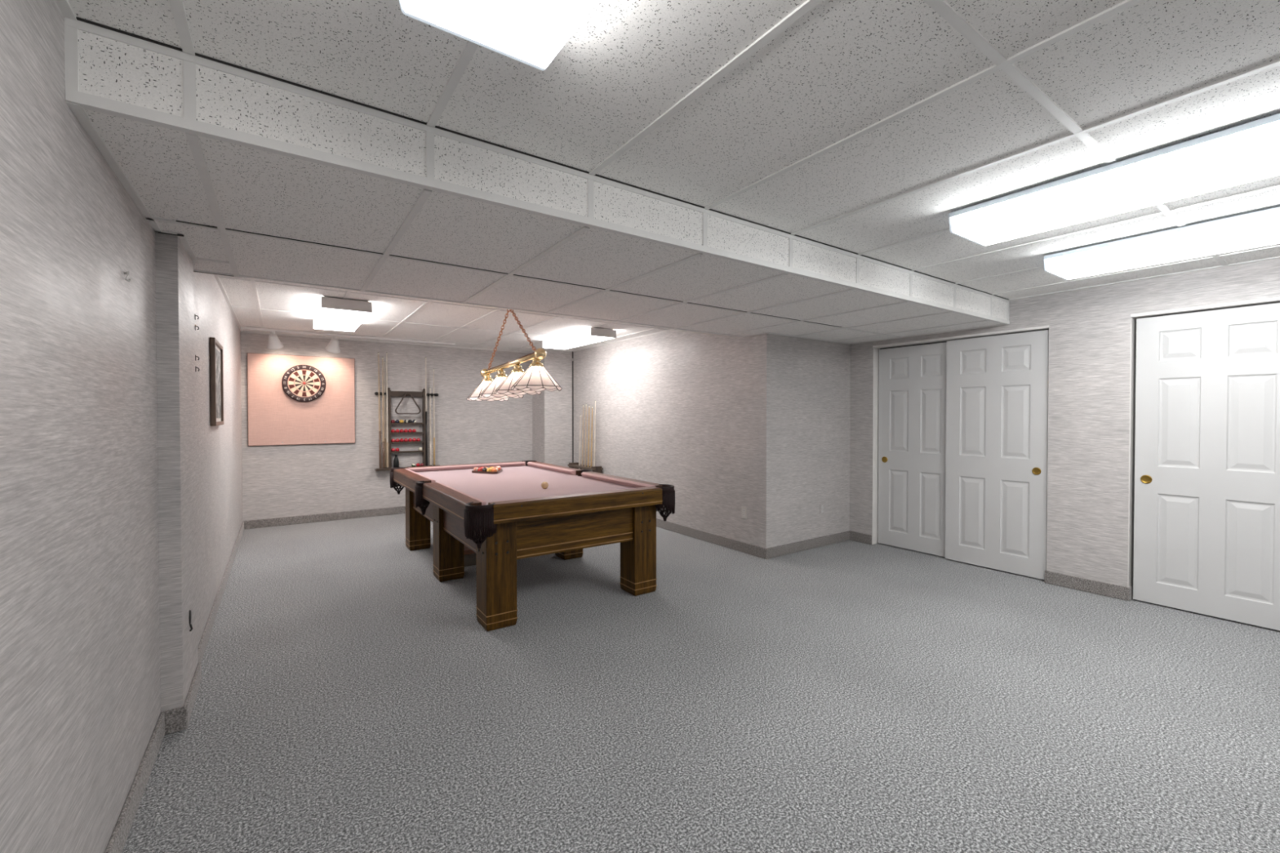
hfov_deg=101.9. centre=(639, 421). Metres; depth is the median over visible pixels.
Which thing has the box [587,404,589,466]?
pool cue
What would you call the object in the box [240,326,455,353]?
track light
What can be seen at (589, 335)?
ceiling light
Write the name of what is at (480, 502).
cushion
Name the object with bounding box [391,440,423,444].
shelf
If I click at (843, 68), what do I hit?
ceiling
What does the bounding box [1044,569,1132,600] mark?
baseboard
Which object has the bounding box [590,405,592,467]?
pool cue
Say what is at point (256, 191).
ceiling
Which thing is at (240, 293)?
ceiling
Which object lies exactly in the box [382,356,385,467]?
pool cue
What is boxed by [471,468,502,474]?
triangle
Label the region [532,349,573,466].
wall
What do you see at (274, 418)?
backboard
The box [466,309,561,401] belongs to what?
lamp
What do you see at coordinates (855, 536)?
baseboard
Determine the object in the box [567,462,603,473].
stand
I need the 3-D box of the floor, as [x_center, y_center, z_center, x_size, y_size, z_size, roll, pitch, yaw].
[0.928,1.337,3.359,6.472,0.080,11.140,-1,1,-35]
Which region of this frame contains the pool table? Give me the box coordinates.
[390,460,675,631]
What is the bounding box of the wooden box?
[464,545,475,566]
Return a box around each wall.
[0,0,160,852]
[155,232,242,711]
[240,332,532,520]
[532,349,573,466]
[573,329,756,546]
[756,333,850,559]
[849,257,1279,600]
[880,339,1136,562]
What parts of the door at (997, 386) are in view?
finger pull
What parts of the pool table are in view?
rail, rail, leg, panel, leg, rail, rail, panel, rail, leg, rail, leg, rail, panel, rail, rail, rail, leg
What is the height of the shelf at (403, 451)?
0.024 m
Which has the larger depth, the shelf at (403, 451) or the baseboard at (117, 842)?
the shelf at (403, 451)
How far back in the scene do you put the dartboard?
6.35 m
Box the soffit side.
[78,30,1007,319]
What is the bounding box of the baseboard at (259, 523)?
[244,506,405,528]
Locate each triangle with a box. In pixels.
[395,392,420,413]
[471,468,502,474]
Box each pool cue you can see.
[377,351,382,468]
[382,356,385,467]
[384,360,386,467]
[386,352,388,467]
[425,356,427,466]
[429,386,431,465]
[433,368,435,465]
[578,414,581,469]
[581,404,583,470]
[584,404,586,466]
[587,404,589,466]
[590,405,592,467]
[593,400,595,466]
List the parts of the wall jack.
jack plate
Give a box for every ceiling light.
[312,296,372,332]
[399,0,598,71]
[542,327,616,350]
[948,113,1279,245]
[1044,206,1279,279]
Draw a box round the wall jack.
[188,609,192,631]
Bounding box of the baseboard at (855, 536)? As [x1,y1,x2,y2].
[849,530,871,544]
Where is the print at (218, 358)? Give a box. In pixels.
[215,348,221,417]
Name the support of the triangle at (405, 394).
hanging from the cue rack
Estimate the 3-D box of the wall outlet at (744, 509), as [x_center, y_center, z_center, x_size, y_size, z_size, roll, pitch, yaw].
[1.014,0.887,5.060,0.010,0.116,0.072,-1,1,-35]
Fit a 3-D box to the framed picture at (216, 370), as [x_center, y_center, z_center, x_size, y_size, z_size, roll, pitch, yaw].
[-2.924,-0.262,3.592,0.028,0.574,0.570,-1,1,-35]
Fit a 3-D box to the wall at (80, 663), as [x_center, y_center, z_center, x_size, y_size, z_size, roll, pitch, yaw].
[-0.317,0.096,-0.388,0.120,2.500,6.120,-1,1,-35]
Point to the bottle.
(396, 462)
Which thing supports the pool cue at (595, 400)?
on the stand
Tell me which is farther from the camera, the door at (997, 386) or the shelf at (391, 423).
the shelf at (391, 423)
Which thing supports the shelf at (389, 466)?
attached to the cue rack
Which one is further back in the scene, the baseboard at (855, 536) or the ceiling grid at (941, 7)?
the baseboard at (855, 536)
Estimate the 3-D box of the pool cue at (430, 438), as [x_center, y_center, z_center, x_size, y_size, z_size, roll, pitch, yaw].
[-2.902,0.071,7.196,0.030,1.096,0.029,-1,1,-35]
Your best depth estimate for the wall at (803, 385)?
5.12 m
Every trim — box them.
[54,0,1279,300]
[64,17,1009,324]
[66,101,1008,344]
[75,17,1008,327]
[213,274,675,353]
[572,351,573,462]
[1127,296,1279,597]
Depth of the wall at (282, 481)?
6.90 m
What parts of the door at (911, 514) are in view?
finger pull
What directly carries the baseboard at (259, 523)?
attached to the wall at (282, 481)
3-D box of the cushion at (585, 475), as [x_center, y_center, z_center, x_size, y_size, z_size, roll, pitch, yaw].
[-0.228,0.504,4.435,0.042,0.046,1.155,-1,1,-35]
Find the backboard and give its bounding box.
[246,352,355,446]
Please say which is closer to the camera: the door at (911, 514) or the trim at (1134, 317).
the trim at (1134, 317)
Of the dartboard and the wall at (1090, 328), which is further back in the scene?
the dartboard
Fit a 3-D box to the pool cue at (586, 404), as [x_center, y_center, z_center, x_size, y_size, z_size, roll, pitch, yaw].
[-0.789,0.475,7.522,0.030,1.475,0.029,1,0,-35]
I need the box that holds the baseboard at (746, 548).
[656,518,765,558]
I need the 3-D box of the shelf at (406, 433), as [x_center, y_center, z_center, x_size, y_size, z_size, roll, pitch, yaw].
[-3.161,0.153,7.052,0.408,0.024,0.076,-1,1,-35]
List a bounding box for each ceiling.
[67,0,1279,299]
[83,108,1000,343]
[217,275,671,351]
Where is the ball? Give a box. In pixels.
[541,481,548,488]
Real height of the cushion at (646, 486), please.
0.046 m
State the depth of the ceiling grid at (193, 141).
2.54 m
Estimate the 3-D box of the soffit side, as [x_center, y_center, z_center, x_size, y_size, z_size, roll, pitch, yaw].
[0.840,-0.930,2.816,5.442,0.261,0.030,-1,1,-35]
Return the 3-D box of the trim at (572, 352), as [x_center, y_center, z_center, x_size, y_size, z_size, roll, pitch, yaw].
[-1.036,0.028,8.006,0.014,2.217,0.011,-1,1,-35]
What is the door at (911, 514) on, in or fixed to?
in the wall at (1090, 328)
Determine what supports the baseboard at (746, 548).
attached to the wall at (677, 408)
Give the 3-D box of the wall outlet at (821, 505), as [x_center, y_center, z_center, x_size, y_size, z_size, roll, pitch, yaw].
[1.860,0.891,5.304,0.068,0.112,0.010,-1,1,-35]
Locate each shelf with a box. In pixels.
[374,465,438,471]
[391,422,423,424]
[391,431,423,434]
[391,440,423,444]
[391,450,423,453]
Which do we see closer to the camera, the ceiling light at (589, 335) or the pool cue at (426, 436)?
the ceiling light at (589, 335)
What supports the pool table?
on the floor
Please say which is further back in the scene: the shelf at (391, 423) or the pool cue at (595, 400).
the pool cue at (595, 400)
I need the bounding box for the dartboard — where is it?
[281,364,325,401]
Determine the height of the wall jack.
0.090 m
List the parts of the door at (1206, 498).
finger pull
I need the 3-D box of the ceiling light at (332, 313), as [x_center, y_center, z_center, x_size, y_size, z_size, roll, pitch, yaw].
[-2.825,-0.991,4.894,0.375,0.095,1.285,-1,1,-35]
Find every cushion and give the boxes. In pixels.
[404,468,435,482]
[406,462,525,471]
[436,482,486,505]
[488,486,648,502]
[526,462,575,475]
[581,471,655,488]
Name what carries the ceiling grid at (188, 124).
attached to the soffit side
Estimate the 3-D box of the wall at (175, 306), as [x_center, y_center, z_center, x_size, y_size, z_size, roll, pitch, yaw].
[-3.406,0.037,4.138,0.194,2.500,4.840,-1,1,-35]
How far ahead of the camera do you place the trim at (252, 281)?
5.65 m
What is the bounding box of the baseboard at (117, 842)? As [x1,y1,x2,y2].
[104,520,244,852]
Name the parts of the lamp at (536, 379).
lamp shade, chain, lamp shade, lamp shade, chain, lamp shade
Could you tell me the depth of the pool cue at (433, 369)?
7.21 m
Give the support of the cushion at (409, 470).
on the pool table
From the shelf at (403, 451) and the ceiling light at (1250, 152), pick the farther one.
the shelf at (403, 451)
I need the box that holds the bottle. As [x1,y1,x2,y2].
[393,454,399,467]
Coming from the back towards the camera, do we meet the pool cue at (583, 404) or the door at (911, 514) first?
the pool cue at (583, 404)
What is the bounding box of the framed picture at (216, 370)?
[209,337,223,426]
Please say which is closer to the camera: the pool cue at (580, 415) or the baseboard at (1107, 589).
the baseboard at (1107, 589)
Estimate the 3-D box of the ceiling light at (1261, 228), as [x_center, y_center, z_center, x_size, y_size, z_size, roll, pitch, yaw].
[2.944,-0.949,2.729,0.414,0.090,1.240,-1,1,-35]
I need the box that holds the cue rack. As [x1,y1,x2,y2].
[374,387,438,471]
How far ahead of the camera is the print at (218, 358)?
3.64 m
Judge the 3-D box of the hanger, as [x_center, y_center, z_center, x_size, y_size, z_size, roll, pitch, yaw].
[-1.697,-0.480,1.720,0.017,0.036,0.008,-1,1,-35]
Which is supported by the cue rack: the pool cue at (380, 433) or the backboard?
the pool cue at (380, 433)
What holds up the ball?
on the pool table
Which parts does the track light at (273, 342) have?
lamp shade, lamp shade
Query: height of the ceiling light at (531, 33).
0.088 m
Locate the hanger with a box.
[124,271,130,282]
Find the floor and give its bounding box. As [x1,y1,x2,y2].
[122,513,1279,852]
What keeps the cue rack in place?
attached to the wall at (282, 481)
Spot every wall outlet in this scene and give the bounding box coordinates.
[741,506,746,519]
[819,503,824,515]
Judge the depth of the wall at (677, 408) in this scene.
5.84 m
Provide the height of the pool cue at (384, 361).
1.432 m
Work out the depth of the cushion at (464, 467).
5.56 m
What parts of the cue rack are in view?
rail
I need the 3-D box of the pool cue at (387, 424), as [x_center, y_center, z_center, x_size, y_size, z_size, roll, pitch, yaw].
[-3.350,-0.148,6.883,0.030,1.542,0.029,-1,1,-35]
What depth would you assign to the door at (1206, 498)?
3.44 m
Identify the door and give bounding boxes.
[877,342,946,556]
[945,329,1048,579]
[1133,302,1279,631]
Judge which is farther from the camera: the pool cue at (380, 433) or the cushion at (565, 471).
the pool cue at (380, 433)

